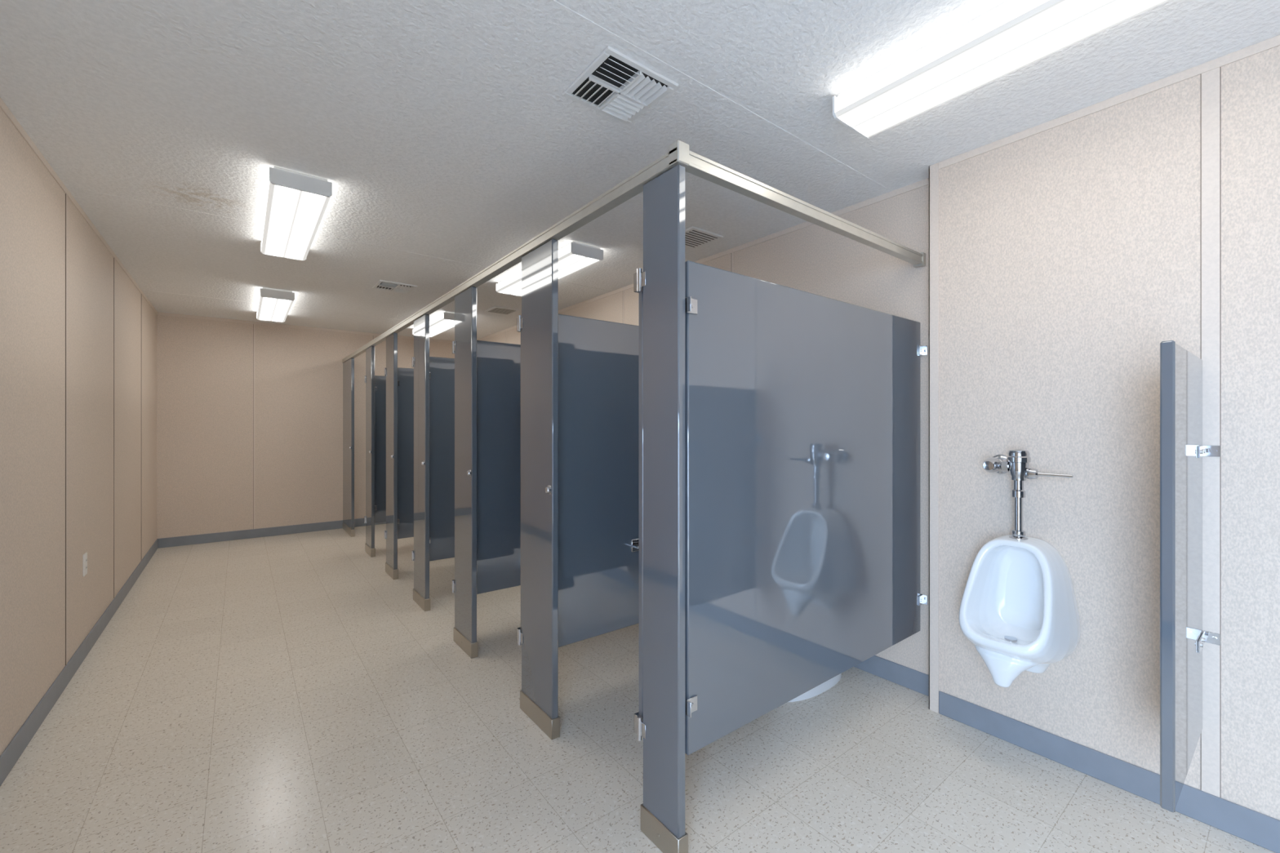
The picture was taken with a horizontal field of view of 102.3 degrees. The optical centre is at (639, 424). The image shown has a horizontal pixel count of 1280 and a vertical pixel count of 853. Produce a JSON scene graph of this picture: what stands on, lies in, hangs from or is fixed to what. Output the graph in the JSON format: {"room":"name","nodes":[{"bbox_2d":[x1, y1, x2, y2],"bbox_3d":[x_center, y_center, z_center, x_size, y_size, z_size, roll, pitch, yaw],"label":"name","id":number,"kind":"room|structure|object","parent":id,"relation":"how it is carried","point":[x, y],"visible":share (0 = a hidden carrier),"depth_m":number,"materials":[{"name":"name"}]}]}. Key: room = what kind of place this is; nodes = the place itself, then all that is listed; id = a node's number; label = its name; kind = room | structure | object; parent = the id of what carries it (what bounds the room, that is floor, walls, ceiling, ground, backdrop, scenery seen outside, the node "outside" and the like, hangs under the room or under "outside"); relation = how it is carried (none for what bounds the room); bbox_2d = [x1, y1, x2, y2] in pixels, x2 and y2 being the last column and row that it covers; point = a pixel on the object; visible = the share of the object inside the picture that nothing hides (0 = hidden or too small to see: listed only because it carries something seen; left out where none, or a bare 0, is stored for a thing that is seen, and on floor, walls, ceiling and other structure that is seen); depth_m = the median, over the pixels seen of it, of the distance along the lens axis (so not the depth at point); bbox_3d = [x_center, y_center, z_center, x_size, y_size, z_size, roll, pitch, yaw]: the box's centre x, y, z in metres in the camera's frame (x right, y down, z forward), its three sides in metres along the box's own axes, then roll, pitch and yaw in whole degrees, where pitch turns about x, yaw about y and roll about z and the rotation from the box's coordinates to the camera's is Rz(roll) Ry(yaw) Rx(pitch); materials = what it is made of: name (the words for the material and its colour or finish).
{"room":"public restroom","nodes":[
{"label":"public restroom","id":0,"kind":"room"},
{"bbox_2d":[0,107,156,755],"bbox_3d":[-2.399,0.060,1.910,0.100,2.440,8.760,0,0,-38],"label":"wall","id":1,"kind":"structure","parent":0,"point":[33,203],"depth_m":2.44,"materials":[{"name":"paint"}]},
{"bbox_2d":[0,538,158,786],"bbox_3d":[-2.740,1.230,2.437,0.008,0.100,7.310,0,0,-38],"label":"baseboard","id":2,"kind":"structure","parent":1,"relation":"attached to","point":[14,750],"depth_m":2.43,"materials":[{"name":"rubber"}]},
{"bbox_2d":[82,552,87,577],"bbox_3d":[-3.049,0.770,2.837,0.009,0.120,0.072,0,0,-38],"label":"electrical outlet","id":3,"kind":"object","parent":1,"relation":"attached to","point":[85,555],"visible":1,"depth_m":2.82,"materials":[{"name":"plastic"}]},
{"bbox_2d":[156,315,454,538],"bbox_3d":[-3.734,0.060,6.355,3.240,2.440,0.100,0,0,-38],"label":"wall","id":4,"kind":"structure","parent":0,"point":[205,367],"depth_m":5.80,"materials":[{"name":"paint"}]},
{"bbox_2d":[158,518,386,548],"bbox_3d":[-3.701,1.230,6.313,3.224,0.100,0.008,0,0,-38],"label":"baseboard","id":5,"kind":"structure","parent":4,"relation":"attached to","point":[294,529],"depth_m":5.80,"materials":[{"name":"rubber"}]},
{"bbox_2d":[0,524,1275,852],"bbox_3d":[-1.080,1.330,2.934,3.440,0.100,8.760,0,0,-38],"label":"floor","id":6,"kind":"structure","parent":0,"point":[288,693],"depth_m":2.01,"materials":[{"name":"tile"}]},
{"bbox_2d":[342,357,355,537],"bbox_3d":[-3.461,0.262,6.108,0.056,2.035,0.624,0,0,-38],"label":"pilaster","id":7,"kind":"object","parent":6,"relation":"on","point":[348,366],"depth_m":5.99,"materials":[{"name":"grey metal"}]},
{"bbox_2d":[364,346,375,557],"bbox_3d":[-2.670,0.262,5.089,0.056,2.035,0.295,0,0,-38],"label":"pilaster","id":8,"kind":"object","parent":6,"relation":"on","point":[370,548],"depth_m":5.02,"materials":[{"name":"grey metal"}]},
{"bbox_2d":[364,375,365,523],"bbox_3d":[-2.445,0.253,5.460,0.849,1.487,0.066,0,0,-38],"label":"door","id":9,"kind":"structure","parent":8,"relation":"attached to","point":[364,375],"depth_m":5.19,"materials":[{"name":"grey metal"}]},
{"bbox_2d":[374,375,386,523],"bbox_3d":[-2.049,0.248,5.576,1.532,1.465,0.097,0,0,-38],"label":"divider panel","id":10,"kind":"object","parent":8,"relation":"attached to","point":[380,380],"depth_m":5.15,"materials":[{"name":"grey metal"}]},
{"bbox_2d":[385,333,398,579],"bbox_3d":[-2.111,0.262,4.368,0.056,2.035,0.300,0,0,-38],"label":"pilaster","id":11,"kind":"object","parent":6,"relation":"on","point":[391,564],"depth_m":4.29,"materials":[{"name":"grey metal"}]},
{"bbox_2d":[384,367,386,539],"bbox_3d":[-1.972,0.253,4.675,0.634,1.487,0.066,0,0,-38],"label":"door","id":12,"kind":"structure","parent":11,"relation":"attached to","point":[384,367],"depth_m":4.47,"materials":[{"name":"grey metal"}]},
{"bbox_2d":[397,367,413,538],"bbox_3d":[-1.489,0.248,4.854,1.532,1.465,0.097,0,0,-38],"label":"divider panel","id":13,"kind":"object","parent":11,"relation":"attached to","point":[405,375],"depth_m":4.44,"materials":[{"name":"grey metal"}]},
{"bbox_2d":[413,314,430,611],"bbox_3d":[-1.555,0.262,3.651,0.056,2.035,0.305,0,0,-38],"label":"pilaster","id":14,"kind":"object","parent":6,"relation":"on","point":[421,325],"depth_m":3.60,"materials":[{"name":"grey metal"}]},
{"bbox_2d":[411,356,414,560],"bbox_3d":[-1.422,0.253,3.957,0.624,1.487,0.066,0,0,-38],"label":"door","id":15,"kind":"structure","parent":14,"relation":"attached to","point":[412,357],"depth_m":3.76,"materials":[{"name":"grey metal"}]},
{"bbox_2d":[429,356,454,561],"bbox_3d":[-0.928,0.248,4.131,1.532,1.465,0.097,0,0,-38],"label":"divider panel","id":16,"kind":"object","parent":14,"relation":"attached to","point":[442,370],"depth_m":3.74,"materials":[{"name":"grey metal"}]},
{"bbox_2d":[453,286,478,658],"bbox_3d":[-1.003,0.262,2.939,0.056,2.035,0.297,0,0,-38],"label":"pilaster","id":17,"kind":"object","parent":6,"relation":"on","point":[464,630],"depth_m":2.90,"materials":[{"name":"grey metal"}]},
{"bbox_2d":[452,341,455,593],"bbox_3d":[-0.869,0.253,3.240,0.619,1.487,0.066,0,0,-38],"label":"door","id":18,"kind":"structure","parent":17,"relation":"attached to","point":[453,342],"depth_m":3.04,"materials":[{"name":"grey metal"}]},
{"bbox_2d":[476,340,520,594],"bbox_3d":[-0.368,0.248,3.409,1.532,1.465,0.097,0,0,-38],"label":"divider panel","id":19,"kind":"object","parent":17,"relation":"attached to","point":[498,364],"depth_m":3.05,"materials":[{"name":"grey metal"}]},
{"bbox_2d":[520,239,559,740],"bbox_3d":[-0.440,0.262,2.214,0.056,2.035,0.301,0,0,-38],"label":"pilaster","id":20,"kind":"object","parent":6,"relation":"on","point":[539,693],"depth_m":2.17,"materials":[{"name":"grey metal"}]},
{"bbox_2d":[516,315,523,645],"bbox_3d":[-0.301,0.253,2.523,0.637,1.487,0.066,0,0,-38],"label":"door","id":21,"kind":"structure","parent":20,"relation":"attached to","point":[519,320],"depth_m":2.35,"materials":[{"name":"grey metal"}]},
{"bbox_2d":[558,314,639,647],"bbox_3d":[0.193,0.248,2.686,1.532,1.465,0.097,0,0,-38],"label":"divider panel","id":22,"kind":"object","parent":20,"relation":"attached to","point":[598,360],"depth_m":2.39,"materials":[{"name":"grey metal"}]},
{"bbox_2d":[640,164,688,852],"bbox_3d":[0.070,0.262,1.567,0.042,2.035,0.180,0,0,-38],"label":"pilaster","id":23,"kind":"object","parent":6,"relation":"on","point":[663,806],"depth_m":1.54,"materials":[{"name":"grey metal"}]},
{"bbox_2d":[342,139,925,363],"bbox_3d":[-1.155,-0.784,4.391,1.571,0.068,6.158,0,0,-38],"label":"headrail","id":24,"kind":"object","parent":23,"relation":"on","point":[678,153],"visible":0.98,"depth_m":1.89,"materials":[{"name":"silver metal"}]},
{"bbox_2d":[634,268,645,741],"bbox_3d":[0.228,0.253,1.813,0.603,1.487,0.066,0,0,-38],"label":"door","id":25,"kind":"structure","parent":23,"relation":"attached to","point":[640,276],"depth_m":1.65,"materials":[{"name":"grey metal"}]},
{"bbox_2d":[684,260,927,755],"bbox_3d":[0.730,0.248,1.993,1.532,1.465,0.070,0,0,-38],"label":"divider panel","id":26,"kind":"object","parent":23,"relation":"attached to","point":[802,408],"depth_m":1.82,"materials":[{"name":"grey metal"}]},
{"bbox_2d":[788,673,841,702],"bbox_3d":[0.805,0.913,2.567,0.689,0.733,0.370,0,0,-38],"label":"toilet","id":27,"kind":"object","parent":6,"relation":"on","point":[823,687],"visible":0.02,"depth_m":2.45,"materials":[{"name":"ceramic"}]},
{"bbox_2d":[0,0,1279,341],"bbox_3d":[-1.080,-1.210,2.934,3.440,0.100,8.760,0,0,-38],"label":"ceiling","id":28,"kind":"structure","parent":0,"point":[443,129],"depth_m":1.93,"materials":[{"name":"white paint"}]},
{"bbox_2d":[256,287,294,322],"bbox_3d":[-3.479,-1.118,4.904,0.242,0.082,1.215,0,0,-38],"label":"ceiling light fixture","id":29,"kind":"object","parent":28,"relation":"attached to","point":[274,304],"depth_m":4.66,"materials":[{"name":"white plastic"}]},
{"bbox_2d":[260,166,332,261],"bbox_3d":[-1.929,-1.118,2.854,0.242,0.082,1.215,0,0,-38],"label":"ceiling light fixture","id":30,"kind":"object","parent":28,"relation":"attached to","point":[296,202],"depth_m":2.62,"materials":[{"name":"white plastic"}]},
{"bbox_2d":[372,280,417,293],"bbox_3d":[-2.061,-1.151,4.337,0.290,0.018,0.290,0,0,-38],"label":"ceiling air vent","id":31,"kind":"object","parent":28,"relation":"attached to","point":[382,284],"depth_m":4.31,"materials":[{"name":"white metal"}]},
{"bbox_2d":[412,311,454,337],"bbox_3d":[-2.283,-1.118,5.832,0.242,0.082,1.215,0,0,-38],"label":"ceiling light fixture","id":32,"kind":"object","parent":28,"relation":"attached to","point":[445,321],"depth_m":5.58,"materials":[{"name":"white plastic"}]},
{"bbox_2d":[66,0,891,331],"bbox_3d":[-1.527,-1.159,3.511,3.240,0.002,4.904,0,0,-38],"label":"ceiling trim","id":33,"kind":"structure","parent":28,"relation":"attached to","point":[554,4],"depth_m":1.94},
{"bbox_2d":[484,306,519,315],"bbox_3d":[-1.399,-1.153,5.230,0.260,0.013,0.260,0,0,-38],"label":"ceiling vent","id":34,"kind":"object","parent":28,"relation":"in","point":[496,309],"visible":1,"depth_m":5.20,"materials":[{"name":"white metal"}]},
{"bbox_2d":[495,241,603,296],"bbox_3d":[-0.708,-1.118,3.801,0.242,0.082,1.215,0,0,-38],"label":"ceiling light fixture","id":35,"kind":"object","parent":28,"relation":"attached to","point":[574,256],"depth_m":3.44,"materials":[{"name":"white plastic"}]},
{"bbox_2d":[561,45,678,124],"bbox_3d":[-0.071,-1.151,1.780,0.290,0.018,0.290,0,0,-38],"label":"ceiling air vent","id":36,"kind":"object","parent":28,"relation":"attached to","point":[615,85],"depth_m":1.76,"materials":[{"name":"white metal"}]},
{"bbox_2d":[684,226,723,248],"bbox_3d":[0.332,-1.153,3.194,0.260,0.013,0.260,0,0,-38],"label":"ceiling vent","id":37,"kind":"object","parent":28,"relation":"in","point":[695,237],"visible":0.72,"depth_m":3.16,"materials":[{"name":"white metal"}]},
{"bbox_2d":[832,0,1168,138],"bbox_3d":[1.142,-1.118,1.402,0.242,0.082,1.215,0,0,-38],"label":"ceiling light fixture","id":38,"kind":"object","parent":28,"relation":"attached to","point":[1013,35],"depth_m":1.53,"materials":[{"name":"white plastic"}]},
{"bbox_2d":[482,44,1279,820],"bbox_3d":[0.194,0.060,3.922,0.215,2.440,8.760,0,0,-38],"label":"wall","id":39,"kind":"structure","parent":0,"point":[1068,252],"depth_m":1.86,"materials":[{"name":"paint"}]},
{"bbox_2d":[0,35,1279,342],"bbox_3d":[-1.080,-1.145,2.934,3.240,0.030,8.560,0,0,-38],"label":"crown molding","id":40,"kind":"structure","parent":39,"relation":"attached to","point":[1273,42],"depth_m":2.18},
{"bbox_2d":[65,66,1221,797],"bbox_3d":[-1.156,0.025,3.032,3.240,2.310,8.312,0,0,-38],"label":"trim","id":41,"kind":"structure","parent":39,"relation":"attached to","point":[1211,78],"depth_m":1.65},
{"bbox_2d":[928,162,938,713],"bbox_3d":[1.356,0.060,2.337,0.122,2.439,0.041,0,0,-38],"label":"trim","id":42,"kind":"structure","parent":39,"relation":"attached to","point":[933,169],"depth_m":2.30,"materials":[{"name":"plastic"}]},
{"bbox_2d":[959,448,1080,687],"bbox_3d":[1.396,0.527,1.937,0.320,0.862,0.342,0,0,-38],"label":"urinal","id":43,"kind":"object","parent":39,"relation":"attached to","point":[1019,610],"visible":1,"depth_m":1.96,"materials":[{"name":"ceramic"}]},
{"bbox_2d":[853,655,1279,852],"bbox_3d":[0.152,1.230,3.889,0.123,0.100,8.560,0,0,-38],"label":"baseboard","id":44,"kind":"structure","parent":39,"relation":"attached to","point":[1254,827],"depth_m":1.87,"materials":[{"name":"rubber"}]},
{"bbox_2d":[1160,340,1220,813],"bbox_3d":[1.566,0.383,1.484,0.599,1.187,0.100,0,0,-38],"label":"screen","id":45,"kind":"object","parent":39,"relation":"attached to","point":[1183,639],"visible":1,"depth_m":1.35,"materials":[{"name":"plastic"}]}
]}

